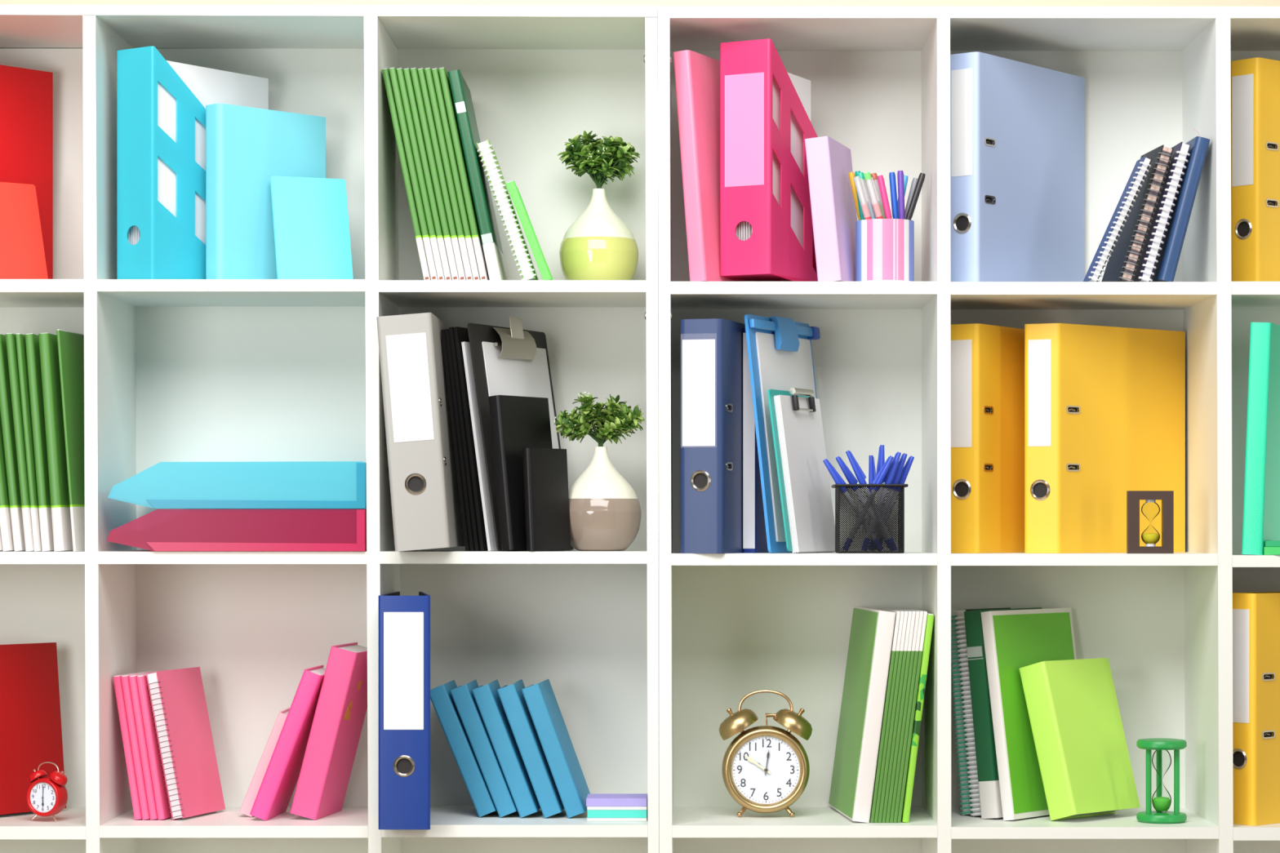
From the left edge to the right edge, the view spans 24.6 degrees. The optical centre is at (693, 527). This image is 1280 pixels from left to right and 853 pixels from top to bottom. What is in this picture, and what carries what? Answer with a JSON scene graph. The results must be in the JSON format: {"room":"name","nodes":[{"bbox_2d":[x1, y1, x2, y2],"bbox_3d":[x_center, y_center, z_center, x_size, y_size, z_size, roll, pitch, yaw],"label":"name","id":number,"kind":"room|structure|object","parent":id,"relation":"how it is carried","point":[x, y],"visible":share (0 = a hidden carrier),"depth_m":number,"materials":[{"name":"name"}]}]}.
{"room":"office","nodes":[
{"label":"office","id":0,"kind":"room"},
{"bbox_2d":[0,0,1279,6],"bbox_3d":[0.000,-0.520,4.332,6.400,2.700,0.099,0,0,0],"label":"wall","id":1,"kind":"structure","parent":0,"point":[487,2],"depth_m":4.28,"materials":[{"name":"beige paint"}]},
{"bbox_3d":[0.000,0.880,1.591,6.400,0.100,5.581,0,0,0],"label":"floor","id":2,"kind":"structure","parent":0,"visible":0},
{"bbox_2d":[0,4,659,852],"bbox_3d":[-0.631,0.059,4.141,1.169,1.542,0.281,0,0,0],"label":"bookshelf","id":3,"kind":"object","parent":2,"relation":"on","point":[175,370],"visible":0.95,"depth_m":4.28,"materials":[{"name":"white laminate"}]},
{"bbox_2d":[0,412,13,551],"bbox_3d":[-0.951,-0.117,4.121,0.043,0.298,0.205,0,0,3],"label":"book","id":4,"kind":"object","parent":3,"relation":"on","point":[6,526],"visible":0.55,"depth_m":4.02,"materials":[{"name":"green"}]},
{"bbox_2d":[0,333,25,551],"bbox_3d":[-0.935,-0.117,4.127,0.042,0.299,0.205,0,0,3],"label":"book","id":5,"kind":"object","parent":3,"relation":"on","point":[6,405],"visible":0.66,"depth_m":4.03,"materials":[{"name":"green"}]},
{"bbox_2d":[5,333,34,551],"bbox_3d":[-0.917,-0.117,4.115,0.038,0.299,0.205,0,0,3],"label":"book","id":6,"kind":"object","parent":3,"relation":"on","point":[11,340],"visible":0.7,"depth_m":4.01,"materials":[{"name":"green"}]},
{"bbox_2d":[0,182,48,279],"bbox_3d":[-0.964,-0.412,4.111,0.110,0.147,0.050,0,0,-38],"label":"book","id":7,"kind":"object","parent":3,"relation":"on","point":[22,255],"visible":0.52,"depth_m":4.12,"materials":[{"name":"red"}]},
{"bbox_2d":[0,64,53,279],"bbox_3d":[-1.035,-0.498,4.145,0.050,0.318,0.285,0,0,40],"label":"binder","id":8,"kind":"object","parent":3,"relation":"on","point":[26,95],"visible":0.5,"depth_m":4.21,"materials":[{"name":"red plastic"}]},
{"bbox_2d":[15,333,41,551],"bbox_3d":[-0.907,-0.117,4.121,0.033,0.299,0.205,0,0,3],"label":"book","id":9,"kind":"object","parent":3,"relation":"on","point":[20,338],"visible":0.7,"depth_m":4.02,"materials":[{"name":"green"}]},
{"bbox_2d":[0,642,66,814],"bbox_3d":[-0.983,0.286,4.157,0.071,0.242,0.190,0,0,35],"label":"book","id":10,"kind":"object","parent":3,"relation":"on","point":[31,731],"visible":0.83,"depth_m":4.17,"materials":[{"name":"red paper"}]},
{"bbox_2d":[25,333,53,551],"bbox_3d":[-0.894,-0.117,4.127,0.036,0.299,0.205,0,0,3],"label":"book","id":11,"kind":"object","parent":3,"relation":"on","point":[32,340],"visible":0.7,"depth_m":4.03,"materials":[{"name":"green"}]},
{"bbox_2d":[26,761,67,822],"bbox_3d":[-0.894,0.365,4.072,0.057,0.082,0.031,0,0,19],"label":"alarm clock","id":12,"kind":"object","parent":3,"relation":"on","point":[45,797],"visible":1,"depth_m":4.06,"materials":[{"name":"red metal"}]},
{"bbox_2d":[38,332,73,551],"bbox_3d":[-0.873,-0.117,4.115,0.036,0.299,0.205,0,0,3],"label":"book","id":13,"kind":"object","parent":3,"relation":"on","point":[48,344],"visible":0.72,"depth_m":4.01,"materials":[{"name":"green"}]},
{"bbox_2d":[56,328,84,551],"bbox_3d":[-0.851,-0.119,4.078,0.027,0.304,0.130,0,0,6],"label":"book","id":14,"kind":"object","parent":3,"relation":"on","point":[70,344],"visible":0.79,"depth_m":4.04,"materials":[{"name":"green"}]},
{"bbox_2d":[112,671,151,820],"bbox_3d":[-0.776,0.305,4.146,0.041,0.201,0.140,0,0,9],"label":"book","id":15,"kind":"object","parent":3,"relation":"on","point":[117,679],"visible":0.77,"depth_m":4.08,"materials":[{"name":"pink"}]},
{"bbox_2d":[120,671,156,820],"bbox_3d":[-0.765,0.305,4.146,0.041,0.201,0.140,0,0,9],"label":"book","id":16,"kind":"object","parent":3,"relation":"on","point":[125,679],"visible":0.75,"depth_m":4.08,"materials":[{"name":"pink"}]},
{"bbox_2d":[128,673,157,820],"bbox_3d":[-0.754,0.305,4.146,0.041,0.201,0.140,0,0,9],"label":"book","id":17,"kind":"object","parent":3,"relation":"on","point":[132,679],"visible":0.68,"depth_m":4.08,"materials":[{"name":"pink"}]},
{"bbox_2d":[136,675,171,820],"bbox_3d":[-0.744,0.305,4.146,0.041,0.201,0.140,0,0,9],"label":"book","id":18,"kind":"object","parent":3,"relation":"on","point":[162,806],"visible":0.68,"depth_m":4.08,"materials":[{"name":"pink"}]},
{"bbox_2d":[116,45,205,279],"bbox_3d":[-0.700,-0.499,4.141,0.071,0.321,0.245,0,0,35],"label":"magazine file","id":19,"kind":"object","parent":3,"relation":"on","point":[168,246],"visible":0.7,"depth_m":4.05,"materials":[{"name":"teal plastic"}]},
{"bbox_2d":[127,60,268,244],"bbox_3d":[-0.698,-0.493,4.141,0.057,0.302,0.225,0,0,35],"label":"sheaf","id":20,"kind":"object","parent":19,"relation":"in","point":[210,86],"visible":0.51,"depth_m":4.10,"materials":[{"name":"white paper"}]},
{"bbox_2d":[146,666,225,820],"bbox_3d":[-0.716,0.303,4.139,0.058,0.206,0.142,0,0,16],"label":"spiral notebook","id":21,"kind":"object","parent":3,"relation":"on","point":[184,738],"visible":1,"depth_m":4.12,"materials":[{"name":"pink paper"}]},
{"bbox_2d":[146,509,366,551],"bbox_3d":[-0.623,0.004,4.119,0.352,0.057,0.249,0,0,0],"label":"tray","id":22,"kind":"object","parent":3,"relation":"on","point":[360,545],"visible":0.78,"depth_m":4.00,"materials":[{"name":"pink plastic"}]},
{"bbox_2d":[107,461,366,510],"bbox_3d":[-0.622,-0.058,4.119,0.350,0.064,0.249,0,0,0],"label":"tray","id":23,"kind":"object","parent":22,"relation":"on","point":[291,485],"visible":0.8,"depth_m":4.00,"materials":[{"name":"teal plastic"}]},
{"bbox_2d":[239,707,289,817],"bbox_3d":[-0.600,0.332,4.165,0.075,0.148,0.100,0,0,0],"label":"book","id":24,"kind":"object","parent":3,"relation":"on","point":[249,800],"visible":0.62,"depth_m":4.12,"materials":[{"name":"pink fabric"}]},
{"bbox_2d":[205,103,325,279],"bbox_3d":[-0.604,-0.463,4.142,0.036,0.248,0.190,0,0,43],"label":"book","id":25,"kind":"object","parent":3,"relation":"on","point":[246,147],"visible":0.67,"depth_m":4.10,"materials":[{"name":"teal paper"}]},
{"bbox_2d":[249,665,325,820],"bbox_3d":[-0.561,0.301,4.128,0.101,0.210,0.130,0,0,4],"label":"book","id":26,"kind":"object","parent":3,"relation":"on","point":[281,777],"visible":0.95,"depth_m":4.07,"materials":[{"name":"pink paper"}]},
{"bbox_2d":[270,175,353,279],"bbox_3d":[-0.534,-0.415,4.109,0.107,0.154,0.049,0,0,-22],"label":"book","id":27,"kind":"object","parent":3,"relation":"on","point":[310,215],"visible":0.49,"depth_m":4.11,"materials":[{"name":"teal"}]},
{"bbox_2d":[289,642,367,820],"bbox_3d":[-0.504,0.285,4.143,0.096,0.242,0.140,0,0,8],"label":"book","id":28,"kind":"object","parent":3,"relation":"on","point":[341,708],"visible":0.98,"depth_m":4.08,"materials":[{"name":"pink paper"}]},
{"bbox_2d":[344,680,362,720],"bbox_3d":[-0.477,0.242,4.112,0.001,0.057,0.050,15,2,8],"label":"print","id":29,"kind":"object","parent":28,"relation":"attached to","point":[347,716],"depth_m":4.11},
{"bbox_2d":[378,591,430,829],"bbox_3d":[-0.388,0.248,4.066,0.070,0.314,0.262,0,0,0],"label":"binder","id":30,"kind":"object","parent":3,"relation":"on","point":[404,621],"visible":1,"depth_m":3.94,"materials":[{"name":"blue"}]},
{"bbox_2d":[382,67,431,279],"bbox_3d":[-0.395,-0.485,4.138,0.067,0.295,0.205,0,0,0],"label":"book","id":31,"kind":"object","parent":3,"relation":"on","point":[386,75],"visible":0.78,"depth_m":4.04,"materials":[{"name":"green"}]},
{"bbox_2d":[389,67,438,279],"bbox_3d":[-0.385,-0.485,4.132,0.067,0.295,0.205,0,0,0],"label":"book","id":32,"kind":"object","parent":3,"relation":"on","point":[393,72],"visible":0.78,"depth_m":4.03,"materials":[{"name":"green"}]},
{"bbox_2d":[376,312,464,551],"bbox_3d":[-0.377,-0.129,4.079,0.099,0.321,0.272,0,0,0],"label":"binder","id":33,"kind":"object","parent":3,"relation":"on","point":[426,512],"visible":1,"depth_m":3.94,"materials":[{"name":"grey"}]},
{"bbox_2d":[395,67,444,279],"bbox_3d":[-0.376,-0.485,4.136,0.067,0.295,0.205,0,0,0],"label":"book","id":34,"kind":"object","parent":3,"relation":"on","point":[400,73],"visible":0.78,"depth_m":4.03,"materials":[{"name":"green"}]},
{"bbox_2d":[403,67,452,279],"bbox_3d":[-0.366,-0.485,4.138,0.067,0.295,0.205,0,0,0],"label":"book","id":35,"kind":"object","parent":3,"relation":"on","point":[407,75],"visible":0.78,"depth_m":4.04,"materials":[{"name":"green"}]},
{"bbox_2d":[410,67,459,279],"bbox_3d":[-0.356,-0.485,4.134,0.067,0.295,0.205,0,0,0],"label":"book","id":36,"kind":"object","parent":3,"relation":"on","point":[414,72],"visible":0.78,"depth_m":4.03,"materials":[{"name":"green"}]},
{"bbox_2d":[417,67,466,279],"bbox_3d":[-0.347,-0.485,4.138,0.067,0.295,0.205,0,0,0],"label":"book","id":37,"kind":"object","parent":3,"relation":"on","point":[421,73],"visible":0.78,"depth_m":4.04,"materials":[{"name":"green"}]},
{"bbox_2d":[424,67,473,279],"bbox_3d":[-0.337,-0.485,4.135,0.067,0.295,0.205,0,0,0],"label":"book","id":38,"kind":"object","parent":3,"relation":"on","point":[428,71],"visible":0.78,"depth_m":4.03,"materials":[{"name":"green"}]},
{"bbox_2d":[440,329,470,551],"bbox_3d":[-0.285,-0.121,4.154,0.044,0.306,0.220,0,0,24],"label":"book","id":39,"kind":"object","parent":3,"relation":"on","point":[442,331],"visible":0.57,"depth_m":4.05,"materials":[{"name":"black paper"}]},
{"bbox_2d":[431,67,480,279],"bbox_3d":[-0.327,-0.485,4.138,0.067,0.295,0.205,0,0,0],"label":"book","id":40,"kind":"object","parent":3,"relation":"on","point":[435,73],"visible":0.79,"depth_m":4.04,"materials":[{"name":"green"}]},
{"bbox_2d":[444,328,475,551],"bbox_3d":[-0.279,-0.121,4.155,0.045,0.307,0.220,0,0,24],"label":"book","id":41,"kind":"object","parent":3,"relation":"on","point":[446,331],"visible":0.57,"depth_m":4.05,"materials":[{"name":"black"}]},
{"bbox_2d":[430,680,496,817],"bbox_3d":[-0.322,0.312,4.163,0.096,0.186,0.125,0,0,2],"label":"book","id":42,"kind":"object","parent":3,"relation":"on","point":[441,697],"visible":0.79,"depth_m":4.10,"materials":[{"name":"blue paper"}]},
{"bbox_2d":[438,66,489,279],"bbox_3d":[-0.317,-0.485,4.132,0.067,0.295,0.205,0,0,0],"label":"book","id":43,"kind":"object","parent":3,"relation":"on","point":[479,252],"visible":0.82,"depth_m":4.03,"materials":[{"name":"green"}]},
{"bbox_2d":[448,326,480,551],"bbox_3d":[-0.273,-0.123,4.155,0.046,0.310,0.220,0,0,24],"label":"book","id":44,"kind":"object","parent":3,"relation":"on","point":[473,510],"visible":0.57,"depth_m":4.05,"materials":[{"name":"black"}]},
{"bbox_2d":[453,326,488,551],"bbox_3d":[-0.266,-0.123,4.155,0.047,0.310,0.220,0,0,24],"label":"book","id":45,"kind":"object","parent":3,"relation":"on","point":[461,335],"visible":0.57,"depth_m":4.06,"materials":[{"name":"black"}]},
{"bbox_2d":[447,69,508,279],"bbox_3d":[-0.301,-0.483,4.135,0.074,0.292,0.200,0,0,0],"label":"book","id":46,"kind":"object","parent":3,"relation":"on","point":[461,95],"visible":0.97,"depth_m":4.04,"materials":[{"name":"green paper"}]},
{"bbox_2d":[461,341,497,551],"bbox_3d":[-0.259,-0.113,4.148,0.046,0.290,0.205,0,0,24],"label":"sheaf","id":47,"kind":"object","parent":3,"relation":"on","point":[482,476],"visible":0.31,"depth_m":4.06,"materials":[{"name":"white paper"}]},
{"bbox_2d":[449,680,517,817],"bbox_3d":[-0.292,0.311,4.159,0.094,0.186,0.125,0,0,2],"label":"book","id":48,"kind":"object","parent":3,"relation":"on","point":[463,696],"visible":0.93,"depth_m":4.10,"materials":[{"name":"blue paper"}]},
{"bbox_2d":[471,679,540,817],"bbox_3d":[-0.262,0.311,4.155,0.092,0.187,0.125,0,0,2],"label":"book","id":49,"kind":"object","parent":3,"relation":"on","point":[486,697],"visible":0.97,"depth_m":4.09,"materials":[{"name":"blue paper"}]},
{"bbox_2d":[476,138,538,279],"bbox_3d":[-0.257,-0.435,4.103,0.082,0.196,0.153,0,0,0],"label":"spiral notebook","id":50,"kind":"object","parent":3,"relation":"on","point":[517,242],"visible":1,"depth_m":4.03,"materials":[{"name":"white paper"}]},
{"bbox_2d":[488,395,552,551],"bbox_3d":[-0.234,-0.074,4.055,0.043,0.213,0.115,0,0,33],"label":"notebook","id":51,"kind":"object","parent":3,"relation":"on","point":[517,423],"visible":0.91,"depth_m":4.02,"materials":[{"name":"black paper"}]},
{"bbox_2d":[467,316,573,551],"bbox_3d":[-0.242,-0.132,4.143,0.050,0.329,0.225,0,0,25],"label":"clipboard","id":52,"kind":"object","parent":3,"relation":"on","point":[513,361],"visible":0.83,"depth_m":4.12,"materials":[{"name":"black plastic"}]},
{"bbox_2d":[506,180,553,279],"bbox_3d":[-0.226,-0.407,4.080,0.062,0.139,0.110,0,0,0],"label":"notebook","id":53,"kind":"object","parent":3,"relation":"on","point":[515,194],"visible":0.88,"depth_m":4.03,"materials":[{"name":"green paper"}]},
{"bbox_2d":[497,679,564,817],"bbox_3d":[-0.227,0.311,4.151,0.090,0.187,0.125,0,0,2],"label":"book","id":54,"kind":"object","parent":3,"relation":"on","point":[512,698],"visible":0.95,"depth_m":4.09,"materials":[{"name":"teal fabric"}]},
{"bbox_2d":[522,448,570,551],"bbox_3d":[-0.203,-0.038,4.033,0.022,0.141,0.080,0,0,38],"label":"notebook","id":55,"kind":"object","parent":3,"relation":"on","point":[545,477],"visible":1,"depth_m":4.02,"materials":[{"name":"black paper"}]},
{"bbox_2d":[521,679,590,817],"bbox_3d":[-0.192,0.311,4.152,0.089,0.188,0.125,0,0,4],"label":"book","id":56,"kind":"object","parent":3,"relation":"on","point":[540,700],"visible":0.98,"depth_m":4.09,"materials":[{"name":"blue paper"}]},
{"bbox_2d":[559,188,638,279],"bbox_3d":[-0.135,-0.410,4.185,0.113,0.145,0.113,0,0,43],"label":"vase","id":57,"kind":"object","parent":3,"relation":"on","point":[598,245],"visible":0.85,"depth_m":4.14,"materials":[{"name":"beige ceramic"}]},
{"bbox_2d":[557,130,639,188],"bbox_3d":[-0.135,-0.519,4.185,0.119,0.098,0.076,0,0,0],"label":"artificial plant","id":58,"kind":"object","parent":57,"relation":"in","point":[602,161],"visible":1,"depth_m":4.17,"materials":[{"name":"green plant"}]},
{"bbox_2d":[568,446,641,551],"bbox_3d":[-0.130,-0.040,4.100,0.113,0.145,0.113,0,0,-18],"label":"vase","id":59,"kind":"object","parent":3,"relation":"on","point":[605,511],"visible":0.97,"depth_m":4.06,"materials":[{"name":"beige ceramic"}]},
{"bbox_2d":[553,391,645,446],"bbox_3d":[-0.131,-0.144,4.098,0.123,0.087,0.080,0,0,0],"label":"artificial plant","id":60,"kind":"object","parent":59,"relation":"in","point":[616,420],"visible":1,"depth_m":4.09,"materials":[{"name":"green plant"}]},
{"bbox_2d":[586,817,647,821],"bbox_3d":[-0.106,0.403,4.086,0.082,0.004,0.072,0,0,0],"label":"pad","id":61,"kind":"object","parent":3,"relation":"on","point":[588,819],"visible":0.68,"depth_m":4.05,"materials":[{"name":"white"}]},
{"bbox_2d":[586,808,647,817],"bbox_3d":[-0.106,0.395,4.086,0.082,0.011,0.072,0,0,0],"label":"pad","id":62,"kind":"object","parent":61,"relation":"on","point":[590,813],"visible":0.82,"depth_m":4.05,"materials":[{"name":"teal paper"}]},
{"bbox_2d":[586,805,647,809],"bbox_3d":[-0.106,0.387,4.086,0.082,0.005,0.072,0,0,0],"label":"pad","id":63,"kind":"object","parent":62,"relation":"on","point":[588,807],"visible":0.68,"depth_m":4.05,"materials":[{"name":"white paper"}]},
{"bbox_2d":[586,793,647,806],"bbox_3d":[-0.107,0.379,4.086,0.084,0.011,0.072,0,0,0],"label":"pad","id":64,"kind":"object","parent":63,"relation":"on","point":[593,799],"visible":0.96,"depth_m":4.05,"materials":[{"name":"purple paper"}]},
{"bbox_2d":[657,6,1279,852],"bbox_3d":[0.534,0.060,4.141,1.166,1.540,0.281,0,0,0],"label":"bookshelf","id":65,"kind":"object","parent":2,"relation":"on","point":[732,626],"visible":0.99,"depth_m":4.27,"materials":[{"name":"white laminate"}]},
{"bbox_2d":[673,49,737,281],"bbox_3d":[0.034,-0.495,4.114,0.051,0.319,0.200,0,0,24],"label":"book","id":66,"kind":"object","parent":65,"relation":"on","point":[697,75],"visible":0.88,"depth_m":4.03,"materials":[{"name":"pink"}]},
{"bbox_2d":[680,318,745,553],"bbox_3d":[0.044,-0.124,4.115,0.063,0.319,0.252,0,0,16],"label":"binder","id":67,"kind":"object","parent":65,"relation":"on","point":[712,348],"visible":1,"depth_m":4.00,"materials":[{"name":"blue"}]},
{"bbox_2d":[742,327,768,552],"bbox_3d":[0.093,-0.121,4.140,0.018,0.313,0.121,0,0,16],"label":"book","id":68,"kind":"object","parent":65,"relation":"on","point":[754,535],"visible":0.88,"depth_m":4.08,"materials":[{"name":"blue"}]},
{"bbox_2d":[719,689,812,817],"bbox_3d":[0.101,0.316,4.124,0.131,0.178,0.058,0,0,0],"label":"alarm clock","id":69,"kind":"object","parent":65,"relation":"on","point":[766,769],"visible":1,"depth_m":4.11,"materials":[{"name":"gold metal"}]},
{"bbox_2d":[720,38,817,281],"bbox_3d":[0.127,-0.502,4.144,0.079,0.334,0.246,0,0,28],"label":"magazine file","id":70,"kind":"object","parent":65,"relation":"on","point":[749,134],"visible":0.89,"depth_m":4.04,"materials":[{"name":"pink plastic"}]},
{"bbox_2d":[735,71,810,248],"bbox_3d":[0.108,-0.494,4.108,0.055,0.285,0.144,0,0,28],"label":"sheaf","id":71,"kind":"object","parent":70,"relation":"in","point":[744,230],"visible":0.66,"depth_m":4.11,"materials":[{"name":"white paper"}]},
{"bbox_2d":[744,314,820,553],"bbox_3d":[0.138,-0.131,4.145,0.041,0.331,0.236,0,0,25],"label":"clipboard","id":72,"kind":"object","parent":65,"relation":"on","point":[780,357],"visible":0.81,"depth_m":4.07,"materials":[{"name":"blue plastic"}]},
{"bbox_2d":[767,387,835,553],"bbox_3d":[0.152,-0.079,4.080,0.042,0.228,0.158,0,0,24],"label":"clipboard","id":73,"kind":"object","parent":65,"relation":"on","point":[803,478],"visible":0.99,"depth_m":4.06,"materials":[{"name":"teal"}]},
{"bbox_2d":[804,136,857,281],"bbox_3d":[0.196,-0.436,4.099,0.052,0.201,0.150,0,0,15],"label":"book","id":74,"kind":"object","parent":65,"relation":"on","point":[828,162],"visible":0.94,"depth_m":4.03,"materials":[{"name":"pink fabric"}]},
{"bbox_2d":[828,606,895,822],"bbox_3d":[0.237,0.260,4.145,0.061,0.292,0.226,0,0,-5],"label":"book","id":75,"kind":"object","parent":65,"relation":"on","point":[872,630],"visible":1,"depth_m":4.06,"materials":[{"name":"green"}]},
{"bbox_2d":[831,484,908,553],"bbox_3d":[0.243,-0.013,4.070,0.100,0.095,0.100,0,0,0],"label":"pen cup","id":76,"kind":"object","parent":65,"relation":"on","point":[899,506],"visible":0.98,"depth_m":4.03,"materials":[{"name":"black metal"}]},
{"bbox_2d":[845,450,897,551],"bbox_3d":[0.245,-0.037,4.045,0.072,0.139,0.010,0,0,-1],"label":"ballpoint pen","id":77,"kind":"object","parent":76,"relation":"in","point":[860,474],"visible":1,"depth_m":4.04,"materials":[{"name":"blue plastic"}]},
{"bbox_2d":[855,218,914,281],"bbox_3d":[0.266,-0.381,4.090,0.081,0.090,0.081,0,0,0],"label":"pen cup","id":78,"kind":"object","parent":65,"relation":"on","point":[885,247],"visible":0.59,"depth_m":4.05,"materials":[{"name":"multicoloured"}]},
{"bbox_2d":[869,607,900,822],"bbox_3d":[0.258,0.260,4.139,0.042,0.290,0.205,0,0,-3],"label":"book","id":79,"kind":"object","parent":65,"relation":"on","point":[897,613],"visible":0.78,"depth_m":4.04,"materials":[{"name":"green paper"}]},
{"bbox_2d":[873,607,904,822],"bbox_3d":[0.263,0.260,4.140,0.042,0.290,0.205,0,0,-3],"label":"book","id":80,"kind":"object","parent":65,"relation":"on","point":[902,613],"visible":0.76,"depth_m":4.04,"materials":[{"name":"green"}]},
{"bbox_2d":[877,607,907,822],"bbox_3d":[0.268,0.260,4.139,0.042,0.290,0.205,0,0,-3],"label":"book","id":81,"kind":"object","parent":65,"relation":"on","point":[905,615],"visible":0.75,"depth_m":4.04,"materials":[{"name":"green paper"}]},
{"bbox_2d":[881,607,911,822],"bbox_3d":[0.274,0.260,4.140,0.042,0.290,0.205,0,0,-3],"label":"book","id":82,"kind":"object","parent":65,"relation":"on","point":[909,613],"visible":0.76,"depth_m":4.04,"materials":[{"name":"green paper"}]},
{"bbox_2d":[885,607,915,822],"bbox_3d":[0.279,0.260,4.139,0.042,0.290,0.205,0,0,-3],"label":"book","id":83,"kind":"object","parent":65,"relation":"on","point":[913,613],"visible":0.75,"depth_m":4.04,"materials":[{"name":"green paper"}]},
{"bbox_2d":[888,607,919,822],"bbox_3d":[0.284,0.260,4.140,0.042,0.290,0.205,0,0,-3],"label":"book","id":84,"kind":"object","parent":65,"relation":"on","point":[917,617],"visible":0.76,"depth_m":4.04,"materials":[{"name":"green"}]},
{"bbox_2d":[893,607,923,822],"bbox_3d":[0.290,0.260,4.139,0.042,0.290,0.205,0,0,-3],"label":"book","id":85,"kind":"object","parent":65,"relation":"on","point":[921,615],"visible":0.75,"depth_m":4.04,"materials":[{"name":"green"}]},
{"bbox_2d":[897,607,927,822],"bbox_3d":[0.295,0.260,4.140,0.042,0.290,0.205,0,0,-3],"label":"book","id":86,"kind":"object","parent":65,"relation":"on","point":[925,613],"visible":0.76,"depth_m":4.04,"materials":[{"name":"green"}]},
{"bbox_2d":[901,613,933,822],"bbox_3d":[0.305,0.262,4.136,0.044,0.287,0.200,0,0,-2],"label":"book","id":87,"kind":"object","parent":65,"relation":"on","point":[930,619],"visible":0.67,"depth_m":4.04,"materials":[{"name":"green paper"}]},
{"bbox_2d":[951,608,989,815],"bbox_3d":[0.405,0.262,4.198,0.048,0.291,0.103,0,0,38],"label":"spiral notebook","id":88,"kind":"object","parent":65,"relation":"on","point":[963,775],"visible":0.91,"depth_m":4.16,"materials":[{"name":"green paper"}]},
{"bbox_2d":[955,607,1010,817],"bbox_3d":[0.423,0.261,4.186,0.050,0.292,0.124,0,0,38],"label":"spiral notebook","id":89,"kind":"object","parent":65,"relation":"on","point":[967,707],"visible":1,"depth_m":4.14,"materials":[{"name":"white paper"}]},
{"bbox_2d":[951,323,1024,553],"bbox_3d":[0.432,-0.124,4.171,0.051,0.318,0.222,0,0,33],"label":"binder","id":90,"kind":"object","parent":65,"relation":"on","point":[988,361],"visible":0.86,"depth_m":4.09,"materials":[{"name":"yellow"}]},
{"bbox_2d":[964,607,1041,818],"bbox_3d":[0.451,0.261,4.178,0.058,0.292,0.165,0,0,38],"label":"book","id":91,"kind":"object","parent":65,"relation":"on","point":[990,802],"visible":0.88,"depth_m":4.11,"materials":[{"name":"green paper"}]},
{"bbox_2d":[950,51,1084,281],"bbox_3d":[0.458,-0.494,4.160,0.051,0.318,0.297,0,0,37],"label":"binder","id":92,"kind":"object","parent":65,"relation":"on","point":[1017,128],"visible":0.94,"depth_m":4.11,"materials":[{"name":"blue plastic"}]},
{"bbox_2d":[980,608,1076,821],"bbox_3d":[0.488,0.262,4.174,0.055,0.291,0.212,0,0,39],"label":"book","id":93,"kind":"object","parent":65,"relation":"on","point":[1014,640],"visible":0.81,"depth_m":4.12,"materials":[{"name":"green paper"}]},
{"bbox_2d":[1018,657,1140,821],"bbox_3d":[0.542,0.297,4.139,0.149,0.222,0.102,0,0,-45],"label":"book","id":94,"kind":"object","parent":65,"relation":"on","point":[1083,757],"visible":1,"depth_m":4.11,"materials":[{"name":"green paper"}]},
{"bbox_2d":[1024,323,1185,553],"bbox_3d":[0.559,-0.124,4.189,0.289,0.318,0.125,0,0,-41],"label":"binder","id":95,"kind":"object","parent":65,"relation":"on","point":[1104,406],"visible":1,"depth_m":4.12,"materials":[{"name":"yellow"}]},
{"bbox_2d":[1083,155,1151,281],"bbox_3d":[0.583,-0.422,4.052,0.088,0.175,0.063,0,0,-3],"label":"spiral notebook","id":96,"kind":"object","parent":65,"relation":"on","point":[1108,239],"visible":1,"depth_m":4.03,"materials":[{"name":"blue paper"}]},
{"bbox_2d":[1101,144,1173,281],"bbox_3d":[0.616,-0.431,4.093,0.077,0.191,0.128,0,0,-5],"label":"spiral notebook","id":97,"kind":"object","parent":65,"relation":"on","point":[1122,264],"visible":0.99,"depth_m":4.04,"materials":[{"name":"black paper"}]},
{"bbox_2d":[1126,490,1173,553],"bbox_3d":[0.625,-0.007,4.023,0.062,0.086,0.026,0,0,4],"label":"hourglass","id":98,"kind":"object","parent":65,"relation":"on","point":[1133,497],"visible":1,"depth_m":4.01,"materials":[{"name":"brown"}]},
{"bbox_2d":[1132,142,1191,281],"bbox_3d":[0.642,-0.432,4.091,0.073,0.194,0.143,0,0,-3],"label":"spiral notebook","id":99,"kind":"object","parent":65,"relation":"on","point":[1153,242],"visible":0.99,"depth_m":4.03,"materials":[{"name":"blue paper"}]},
{"bbox_2d":[1136,737,1186,823],"bbox_3d":[0.649,0.351,4.075,0.069,0.114,0.069,0,0,0],"label":"hourglass","id":100,"kind":"object","parent":65,"relation":"on","point":[1161,804],"visible":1,"depth_m":4.06,"materials":[{"name":"green paint"}]},
{"bbox_2d":[1151,128,1209,281],"bbox_3d":[0.670,-0.443,4.090,0.070,0.215,0.140,0,0,-2],"label":"book","id":101,"kind":"object","parent":65,"relation":"on","point":[1166,265],"visible":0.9,"depth_m":4.02,"materials":[{"name":"blue paper"}]},
{"bbox_2d":[1231,57,1279,281],"bbox_3d":[0.872,-0.494,4.193,0.287,0.318,0.051,0,0,-42],"label":"binder","id":102,"kind":"object","parent":65,"relation":"on","point":[1255,82],"visible":0.95,"depth_m":4.10,"materials":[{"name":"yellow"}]},
{"bbox_2d":[1232,591,1279,826],"bbox_3d":[0.855,0.249,4.133,0.287,0.318,0.051,0,0,-42],"label":"binder","id":103,"kind":"object","parent":65,"relation":"on","point":[1255,615],"visible":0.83,"depth_m":4.04,"materials":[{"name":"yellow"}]},
{"bbox_2d":[1241,322,1279,555],"bbox_3d":[0.807,-0.121,4.105,0.041,0.317,0.220,0,0,22],"label":"book","id":104,"kind":"object","parent":65,"relation":"on","point":[1261,504],"visible":0.98,"depth_m":4.00,"materials":[{"name":"teal paper"}]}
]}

